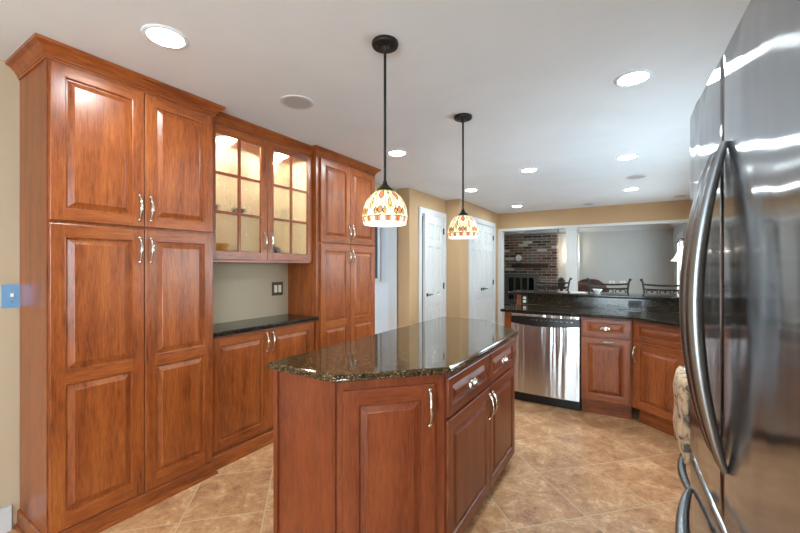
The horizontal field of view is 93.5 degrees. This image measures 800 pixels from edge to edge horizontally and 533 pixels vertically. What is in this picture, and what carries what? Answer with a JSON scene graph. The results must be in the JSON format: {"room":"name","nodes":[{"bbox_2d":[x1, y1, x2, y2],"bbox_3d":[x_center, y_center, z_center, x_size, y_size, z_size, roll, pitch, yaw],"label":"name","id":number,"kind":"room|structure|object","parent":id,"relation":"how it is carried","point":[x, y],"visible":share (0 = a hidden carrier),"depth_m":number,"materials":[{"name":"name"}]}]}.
{"room":"kitchen","nodes":[
{"label":"kitchen","id":0,"kind":"room"},
{"bbox_2d":[0,59,396,528],"bbox_3d":[-2.327,0.154,1.593,0.120,2.432,8.500,0,0,32],"label":"wall","id":1,"kind":"structure","parent":0,"point":[241,291],"depth_m":1.97,"materials":[{"name":"beige paint"}]},
{"bbox_2d":[0,505,11,532],"bbox_3d":[-3.232,1.305,0.002,0.016,0.130,4.598,0,0,32],"label":"baseboard","id":2,"kind":"structure","parent":1,"relation":"attached to","point":[5,512],"depth_m":1.94,"materials":[{"name":"white paint"}]},
{"bbox_2d":[1,284,19,307],"bbox_3d":[-2.022,0.154,1.959,0.012,0.122,0.078,0,0,32],"label":"light switch","id":3,"kind":"object","parent":1,"relation":"attached to","point":[10,293],"visible":0.84,"depth_m":1.96,"materials":[{"name":"blue plastic"}]},
{"bbox_2d":[213,111,312,262],"bbox_3d":[-1.158,-0.544,3.018,0.363,1.032,0.980,0,0,32],"label":"upper cabinet","id":4,"kind":"object","parent":1,"relation":"attached to","point":[263,177],"visible":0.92,"depth_m":2.90,"materials":[{"name":"brown wood"}]},
{"bbox_2d":[272,282,282,295],"bbox_3d":[-1.116,0.202,3.427,0.008,0.122,0.122,0,0,32],"label":"outlet","id":5,"kind":"object","parent":1,"relation":"attached to","point":[277,287],"visible":1,"depth_m":3.42,"materials":[{"name":"brown metal"}]},
{"bbox_2d":[389,226,397,330],"bbox_3d":[-0.321,0.290,4.826,0.148,2.160,1.110,0,0,32],"label":"trim","id":6,"kind":"structure","parent":1,"relation":"attached to","point":[393,289],"depth_m":5.18,"materials":[{"name":"white paint"}]},
{"bbox_2d":[6,314,689,532],"bbox_3d":[-0.015,1.420,4.537,7.200,0.100,16.100,0,0,32],"label":"floor","id":7,"kind":"structure","parent":0,"point":[569,470],"depth_m":2.32,"materials":[{"name":"tile"}]},
{"bbox_2d":[5,33,225,532],"bbox_3d":[-1.597,0.155,2.219,0.458,2.430,0.938,0,0,32],"label":"pantry cabinet","id":8,"kind":"object","parent":7,"relation":"on","point":[116,161],"visible":1,"depth_m":1.98,"materials":[{"name":"brown wood"}]},
{"bbox_2d":[213,321,313,469],"bbox_3d":[-1.141,0.923,3.008,0.403,0.893,0.982,0,0,32],"label":"base cabinet","id":9,"kind":"object","parent":7,"relation":"on","point":[242,378],"visible":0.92,"depth_m":2.74,"materials":[{"name":"brown wood"}]},
{"bbox_2d":[213,314,318,337],"bbox_3d":[-1.145,0.458,3.010,0.392,0.032,0.982,0,0,32],"label":"countertop","id":10,"kind":"structure","parent":9,"relation":"on","point":[247,325],"depth_m":2.92,"materials":[{"name":"black stone"}]},
{"bbox_2d":[288,145,380,349],"bbox_3d":[-0.642,0.155,3.800,0.418,2.430,0.991,0,0,32],"label":"pantry cabinet","id":11,"kind":"object","parent":7,"relation":"on","point":[337,288],"visible":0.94,"depth_m":3.57,"materials":[{"name":"brown wood"}]},
{"bbox_2d":[273,370,445,532],"bbox_3d":[-0.188,0.919,1.679,0.692,0.902,0.357,0,0,32],"label":"base cabinet","id":12,"kind":"object","parent":7,"relation":"on","point":[366,456],"visible":0.94,"depth_m":1.57,"materials":[{"name":"brown wood"}]},
{"bbox_2d":[446,353,494,532],"bbox_3d":[0.079,0.919,2.058,0.738,0.902,0.566,0,0,32],"label":"base cabinet","id":13,"kind":"object","parent":7,"relation":"on","point":[468,395],"visible":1,"depth_m":1.83,"materials":[{"name":"brown wood"}]},
{"bbox_2d":[267,316,517,382],"bbox_3d":[0.204,0.451,2.300,0.753,0.032,1.854,0,0,32],"label":"countertop","id":14,"kind":"structure","parent":13,"relation":"on","point":[441,345],"depth_m":1.90,"materials":[{"name":"brown stone"}]},
{"bbox_2d":[488,338,514,489],"bbox_3d":[0.366,0.919,2.523,0.738,0.902,0.522,0,0,32],"label":"base cabinet","id":15,"kind":"object","parent":7,"relation":"on","point":[502,357],"visible":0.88,"depth_m":2.33,"materials":[{"name":"brown wood"}]},
{"bbox_2d":[505,312,511,327],"bbox_3d":[1.255,0.918,4.109,0.066,0.904,0.530,0,0,32],"label":"end panel","id":16,"kind":"object","parent":7,"relation":"on","point":[508,315],"visible":0.03,"depth_m":3.88,"materials":[{"name":"brown wood"}]},
{"bbox_2d":[511,312,580,410],"bbox_3d":[1.548,0.919,3.908,0.636,0.898,0.564,0,0,32],"label":"dishwasher","id":17,"kind":"object","parent":7,"relation":"on","point":[547,364],"visible":0.98,"depth_m":3.65,"materials":[{"name":"silver metal"}]},
{"bbox_2d":[533,277,571,290],"bbox_3d":[1.919,0.759,4.868,0.502,1.225,0.575,0,0,32],"label":"bar stool","id":18,"kind":"object","parent":7,"relation":"on","point":[570,279],"visible":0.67,"depth_m":5.07,"materials":[{"name":"black metal"}]},
{"bbox_2d":[565,228,578,291],"bbox_3d":[3.174,0.333,6.932,0.202,2.074,0.206,0,0,32],"label":"column","id":19,"kind":"structure","parent":7,"relation":"on","point":[571,233],"depth_m":6.86,"materials":[{"name":"white paint"}]},
{"bbox_2d":[578,279,608,292],"bbox_3d":[3.939,0.810,7.733,0.880,1.120,0.883,0,0,32],"label":"armchair","id":20,"kind":"object","parent":7,"relation":"on","point":[582,284],"visible":0.09,"depth_m":7.39,"materials":[{"name":"brown leather"}]},
{"bbox_2d":[581,317,631,419],"bbox_3d":[1.990,0.918,3.615,0.402,0.904,0.578,0,0,32],"label":"base cabinet","id":21,"kind":"object","parent":7,"relation":"on","point":[606,343],"visible":1,"depth_m":3.40,"materials":[{"name":"brown wood"}]},
{"bbox_2d":[586,278,631,292],"bbox_3d":[2.489,0.759,4.516,0.502,1.225,0.575,0,0,32],"label":"bar stool","id":22,"kind":"object","parent":7,"relation":"on","point":[587,279],"visible":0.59,"depth_m":4.71,"materials":[{"name":"black metal"}]},
{"bbox_2d":[632,320,683,436],"bbox_3d":[2.260,0.918,3.127,0.398,0.904,0.484,0,0,-18],"label":"base cabinet","id":23,"kind":"object","parent":7,"relation":"on","point":[657,354],"visible":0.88,"depth_m":3.10,"materials":[{"name":"brown wood"}]},
{"bbox_2d":[640,279,678,294],"bbox_3d":[2.986,0.759,4.208,0.502,1.225,0.575,0,0,32],"label":"bar stool","id":24,"kind":"object","parent":7,"relation":"on","point":[641,280],"visible":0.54,"depth_m":4.45,"materials":[{"name":"black metal"}]},
{"bbox_2d":[671,238,684,260],"bbox_3d":[4.253,0.471,5.600,0.370,1.798,0.370,0,0,32],"label":"floor lamp","id":25,"kind":"object","parent":7,"relation":"on","point":[678,257],"visible":0.29,"depth_m":5.58,"materials":[{"name":"white metal"}]},
{"bbox_2d":[677,366,689,489],"bbox_3d":[1.499,0.892,1.392,0.760,0.955,0.745,0,0,32],"label":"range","id":26,"kind":"object","parent":7,"relation":"on","point":[681,466],"visible":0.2,"depth_m":1.56,"materials":[{"name":"grey"}]},
{"bbox_2d":[673,366,692,463],"bbox_3d":[1.198,0.608,1.581,0.074,0.320,0.294,0,0,32],"label":"kitchen towel","id":27,"kind":"object","parent":26,"relation":"hanging from","point":[681,411],"visible":0.68,"depth_m":1.50,"materials":[{"name":"beige fabric"}]},
{"bbox_2d":[675,0,799,532],"bbox_3d":[0.942,0.453,0.590,0.815,1.835,0.800,0,0,29],"label":"refrigerator","id":28,"kind":"object","parent":7,"relation":"on","point":[739,287],"visible":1,"depth_m":0.63,"materials":[{"name":"grey metal"}]},
{"bbox_3d":[3.411,0.905,7.944,0.380,0.930,0.380,0,0,32],"label":"side table","id":29,"kind":"object","parent":7,"relation":"on","visible":0},
{"bbox_2d":[558,277,564,285],"bbox_3d":[3.411,0.332,7.944,0.150,0.215,0.150,0,0,32],"label":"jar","id":30,"kind":"object","parent":29,"relation":"on","point":[561,279],"visible":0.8,"depth_m":7.89,"materials":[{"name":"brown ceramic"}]},
{"bbox_3d":[2.045,0.918,2.168,0.538,0.904,0.998,0,0,32],"label":"base cabinet","id":31,"kind":"object","parent":7,"relation":"on","visible":0},
{"bbox_2d":[500,304,679,326],"bbox_3d":[1.706,0.450,2.959,2.107,0.030,2.027,0,0,32],"label":"countertop","id":32,"kind":"structure","parent":31,"relation":"on","point":[657,317],"depth_m":3.56,"materials":[{"name":"black stone"}]},
{"bbox_2d":[0,0,750,213],"bbox_3d":[-0.015,-1.112,4.537,7.200,0.100,16.100,0,0,32],"label":"ceiling","id":33,"kind":"structure","parent":0,"point":[535,79],"depth_m":2.06,"materials":[{"name":"paint"}]},
{"bbox_2d":[141,24,188,48],"bbox_3d":[-1.083,-1.058,1.739,0.190,0.007,0.190,0,0,32],"label":"recessed light","id":34,"kind":"object","parent":33,"relation":"in","point":[161,35],"visible":1,"depth_m":1.73,"materials":[{"name":"paint"}]},
{"bbox_2d":[280,95,313,109],"bbox_3d":[-0.665,-1.058,2.426,0.210,0.008,0.210,0,0,32],"label":"ceiling speaker","id":35,"kind":"object","parent":33,"relation":"attached to","point":[299,102],"visible":1,"depth_m":2.42,"materials":[{"name":"white paint"}]},
{"bbox_2d":[283,97,309,107],"bbox_3d":[-0.665,-1.058,2.426,0.168,0.006,0.168,0,0,32],"label":"grille","id":36,"kind":"object","parent":35,"relation":"attached to","point":[290,102],"depth_m":2.42,"materials":[{"name":"grey metal"}]},
{"bbox_2d":[362,35,407,226],"bbox_3d":[-0.071,-0.630,1.782,0.214,0.862,0.214,0,0,-11],"label":"pendant lamp","id":37,"kind":"object","parent":33,"relation":"hanging from","point":[384,207],"visible":1,"depth_m":1.73,"materials":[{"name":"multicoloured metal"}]},
{"bbox_2d":[387,150,406,155],"bbox_3d":[-0.028,-1.058,3.516,0.190,0.007,0.190,0,0,32],"label":"recessed light","id":38,"kind":"object","parent":33,"relation":"in","point":[392,152],"visible":1,"depth_m":3.51,"materials":[{"name":"paint"}]},
{"bbox_2d":[448,113,477,238],"bbox_3d":[0.446,-0.631,2.658,0.214,0.859,0.214,0,0,-37],"label":"pendant lamp","id":39,"kind":"object","parent":33,"relation":"hanging from","point":[463,226],"visible":1,"depth_m":2.60,"materials":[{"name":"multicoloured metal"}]},
{"bbox_2d":[464,189,477,191],"bbox_3d":[0.985,-1.058,5.217,0.190,0.007,0.190,0,0,32],"label":"recessed light","id":40,"kind":"object","parent":33,"relation":"in","point":[467,190],"visible":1,"depth_m":5.23,"materials":[{"name":"paint"}]},
{"bbox_2d":[520,168,537,172],"bbox_3d":[1.419,-1.058,4.136,0.190,0.007,0.190,0,0,32],"label":"recessed light","id":41,"kind":"object","parent":33,"relation":"in","point":[526,170],"visible":1,"depth_m":4.13,"materials":[{"name":"paint"}]},
{"bbox_2d":[616,154,638,159],"bbox_3d":[2.201,-1.058,3.645,0.190,0.007,0.190,0,0,32],"label":"recessed light","id":42,"kind":"object","parent":33,"relation":"in","point":[628,156],"visible":1,"depth_m":3.64,"materials":[{"name":"paint"}]},
{"bbox_2d":[623,188,638,190],"bbox_3d":[3.164,-1.058,5.150,0.190,0.007,0.190,0,0,32],"label":"recessed light","id":43,"kind":"object","parent":33,"relation":"in","point":[626,189],"visible":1,"depth_m":5.16,"materials":[{"name":"paint"}]},
{"bbox_2d":[614,69,652,86],"bbox_3d":[1.313,-1.058,2.117,0.190,0.007,0.190,0,0,32],"label":"recessed light","id":44,"kind":"object","parent":33,"relation":"in","point":[634,77],"visible":1,"depth_m":2.10,"materials":[{"name":"paint"}]},
{"bbox_2d":[626,175,645,179],"bbox_3d":[2.799,-1.058,4.460,0.210,0.008,0.210,0,0,32],"label":"ceiling speaker","id":45,"kind":"object","parent":33,"relation":"attached to","point":[634,176],"visible":1,"depth_m":4.46,"materials":[{"name":"white paint"}]},
{"bbox_2d":[628,176,643,178],"bbox_3d":[2.799,-1.058,4.460,0.168,0.006,0.168,0,0,32],"label":"grille","id":46,"kind":"object","parent":45,"relation":"attached to","point":[630,177],"depth_m":4.46,"materials":[{"name":"grey metal"}]},
{"bbox_2d":[375,227,388,333],"bbox_3d":[-0.501,0.154,7.342,2.821,2.432,3.040,0,0,32],"label":"wall","id":47,"kind":"structure","parent":0,"point":[381,287],"depth_m":5.39,"materials":[{"name":"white paint"}]},
{"bbox_2d":[374,226,380,280],"bbox_3d":[-0.553,-0.215,5.568,0.640,0.860,0.029,0,0,32],"label":"framed picture","id":48,"kind":"object","parent":47,"relation":"attached to","point":[377,246],"visible":0.22,"depth_m":5.41,"materials":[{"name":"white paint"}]},
{"bbox_2d":[374,226,377,278],"bbox_3d":[-0.548,-0.215,5.575,0.558,0.778,0.010,0,0,32],"label":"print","id":49,"kind":"object","parent":48,"relation":"attached to","point":[376,228],"depth_m":5.44,"materials":[{"name":"grey"}]},
{"bbox_2d":[397,188,445,327],"bbox_3d":[0.296,0.154,5.644,0.317,2.432,1.150,0,0,32],"label":"wall","id":50,"kind":"structure","parent":0,"point":[407,241],"depth_m":5.14,"materials":[{"name":"beige paint"}]},
{"bbox_2d":[418,206,445,322],"bbox_3d":[0.455,0.263,5.687,0.140,2.214,0.898,0,0,32],"label":"trim","id":51,"kind":"structure","parent":50,"relation":"attached to","point":[421,210],"depth_m":5.31,"materials":[{"name":"white paint"}]},
{"bbox_2d":[423,213,443,321],"bbox_3d":[0.538,0.304,5.652,0.093,2.115,0.735,0,0,28],"label":"door","id":52,"kind":"structure","parent":50,"relation":"in","point":[433,227],"depth_m":5.60,"materials":[{"name":"white paint"}]},
{"bbox_2d":[422,216,422,321],"bbox_3d":[0.693,0.154,6.668,0.960,2.432,2.930,0,0,32],"label":"wall","id":53,"kind":"structure","parent":0,"point":[422,216],"depth_m":6.26,"materials":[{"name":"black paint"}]},
{"bbox_2d":[446,199,497,323],"bbox_3d":[1.315,0.154,6.848,0.350,2.432,1.970,0,0,32],"label":"wall","id":54,"kind":"structure","parent":0,"point":[456,249],"depth_m":6.02,"materials":[{"name":"beige paint"}]},
{"bbox_2d":[471,223,483,318],"bbox_3d":[1.336,0.304,6.537,0.093,2.115,0.619,0,0,32],"label":"door","id":55,"kind":"structure","parent":54,"relation":"in","point":[476,243],"depth_m":6.55,"materials":[{"name":"white paint"}]},
{"bbox_2d":[468,215,495,322],"bbox_3d":[1.456,0.263,6.831,0.140,2.214,1.396,0,0,32],"label":"trim","id":56,"kind":"structure","parent":54,"relation":"attached to","point":[477,220],"depth_m":6.98,"materials":[{"name":"white paint"}]},
{"bbox_2d":[482,225,493,321],"bbox_3d":[1.668,0.304,7.074,0.093,2.115,0.624,0,0,32],"label":"door","id":57,"kind":"structure","parent":54,"relation":"in","point":[487,232],"depth_m":7.05,"materials":[{"name":"white paint"}]},
{"bbox_2d":[498,231,503,325],"bbox_3d":[2.051,0.333,7.635,0.077,2.074,0.176,0,0,32],"label":"trim","id":58,"kind":"structure","parent":54,"relation":"attached to","point":[500,234],"depth_m":7.56,"materials":[{"name":"white paint"}]},
{"bbox_2d":[504,233,558,302],"bbox_3d":[3.250,0.225,11.323,2.810,2.290,0.318,0,0,32],"label":"brick wall","id":59,"kind":"structure","parent":0,"point":[533,248],"depth_m":10.75,"materials":[{"name":"brown brick"}]},
{"bbox_2d":[504,303,516,313],"bbox_3d":[3.197,1.225,10.915,2.350,0.290,0.427,0,0,32],"label":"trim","id":60,"kind":"structure","parent":59,"relation":"attached to","point":[505,304],"depth_m":10.79,"materials":[{"name":"stone"}]},
{"bbox_2d":[511,231,523,233],"bbox_3d":[2.584,-0.995,9.402,0.180,0.130,3.390,0,0,32],"label":"trim","id":61,"kind":"structure","parent":59,"relation":"attached to","point":[514,232],"depth_m":10.49,"materials":[{"name":"white paint"}]},
{"bbox_2d":[505,274,538,302],"bbox_3d":[3.530,0.640,10.943,0.970,0.860,0.030,0,0,32],"label":"fireplace insert","id":62,"kind":"object","parent":59,"relation":"attached to","point":[526,282],"visible":0.68,"depth_m":11.00,"materials":[{"name":"grey metal"}]},
{"bbox_2d":[504,229,556,234],"bbox_3d":[2.753,-1.001,11.377,3.710,0.118,0.110,0,0,32],"label":"trim","id":63,"kind":"structure","parent":59,"relation":"attached to","point":[555,230],"depth_m":10.70,"materials":[{"name":"white paint"}]},
{"bbox_2d":[512,264,549,267],"bbox_3d":[3.716,-0.015,10.717,1.000,0.110,0.217,0,0,32],"label":"mantel shelf","id":64,"kind":"object","parent":59,"relation":"attached to","point":[513,265],"visible":1,"depth_m":10.60,"materials":[{"name":"brown wood"}]},
{"bbox_2d":[559,233,579,290],"bbox_3d":[4.744,0.225,10.552,0.538,2.290,0.058,0,0,32],"label":"wall","id":65,"kind":"structure","parent":0,"point":[562,237],"depth_m":10.60,"materials":[{"name":"paint"}]},
{"bbox_2d":[504,229,672,294],"bbox_3d":[4.170,0.154,11.014,6.900,2.432,0.120,0,0,32],"label":"wall","id":66,"kind":"structure","parent":0,"point":[647,255],"depth_m":9.80,"materials":[{"name":"grey paint"}]},
{"bbox_2d":[558,224,672,232],"bbox_3d":[5.625,-1.001,9.976,2.648,0.118,0.110,0,0,32],"label":"trim","id":67,"kind":"structure","parent":66,"relation":"attached to","point":[659,226],"depth_m":9.85,"materials":[{"name":"white paint"}]},
{"bbox_2d":[498,200,689,228],"bbox_3d":[3.405,-0.908,6.795,3.260,0.307,0.140,0,0,32],"label":"wall header","id":68,"kind":"structure","parent":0,"point":[680,209],"depth_m":6.64,"materials":[{"name":"beige paint"}]},
{"bbox_2d":[498,219,688,231],"bbox_3d":[3.405,-0.730,6.795,3.260,0.049,0.160,0,0,32],"label":"trim","id":69,"kind":"structure","parent":68,"relation":"attached to","point":[680,220],"depth_m":6.63,"materials":[{"name":"white paint"}]},
{"bbox_2d":[526,304,665,311],"bbox_3d":[2.317,0.847,3.889,2.048,1.046,0.148,0,0,32],"label":"wall","id":70,"kind":"structure","parent":0,"point":[526,304],"depth_m":3.92,"materials":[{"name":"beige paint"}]},
{"bbox_2d":[517,295,520,303],"bbox_3d":[1.419,0.379,4.431,0.046,0.109,0.170,0,0,32],"label":"end post","id":71,"kind":"object","parent":70,"relation":"attached to","point":[518,296],"visible":0.56,"depth_m":4.36,"materials":[{"name":"brown wood"}]},
{"bbox_2d":[508,290,678,300],"bbox_3d":[2.294,0.307,3.981,2.182,0.032,0.415,0,0,32],"label":"countertop","id":72,"kind":"structure","parent":70,"relation":"on","point":[517,292],"depth_m":3.94,"materials":[{"name":"black stone"}]},
{"bbox_2d":[593,289,602,292],"bbox_3d":[2.182,0.270,4.153,0.100,0.040,0.100,0,0,32],"label":"bowl","id":73,"kind":"object","parent":72,"relation":"on","point":[594,290],"visible":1,"depth_m":4.12,"materials":[{"name":"white ceramic"}]},
{"bbox_2d":[521,295,678,311],"bbox_3d":[2.271,0.379,3.816,2.047,0.110,0.020,0,0,32],"label":"backsplash","id":74,"kind":"structure","parent":70,"relation":"attached to","point":[591,302],"depth_m":3.91,"materials":[{"name":"stone"}]},
{"bbox_2d":[522,295,527,303],"bbox_3d":[1.431,0.380,4.317,0.070,0.095,0.009,0,0,32],"label":"outlet","id":75,"kind":"object","parent":74,"relation":"attached to","point":[524,297],"visible":1,"depth_m":4.31,"materials":[{"name":"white plastic"}]},
{"bbox_2d":[628,300,641,307],"bbox_3d":[2.345,0.378,3.752,0.115,0.075,0.009,0,0,32],"label":"outlet","id":76,"kind":"object","parent":74,"relation":"attached to","point":[631,304],"visible":1,"depth_m":3.75,"materials":[{"name":"black plastic"}]},
{"bbox_2d":[673,223,687,294],"bbox_3d":[5.818,0.154,7.654,0.120,2.432,3.860,0,0,32],"label":"wall","id":77,"kind":"structure","parent":0,"point":[680,227],"depth_m":8.68,"materials":[{"name":"grey paint"}]},
{"bbox_2d":[677,230,683,294],"bbox_3d":[5.910,0.020,7.868,0.090,1.460,1.260,0,0,32],"label":"window","id":78,"kind":"structure","parent":77,"relation":"in","point":[681,234],"depth_m":8.24,"materials":[{"name":"white paint"}]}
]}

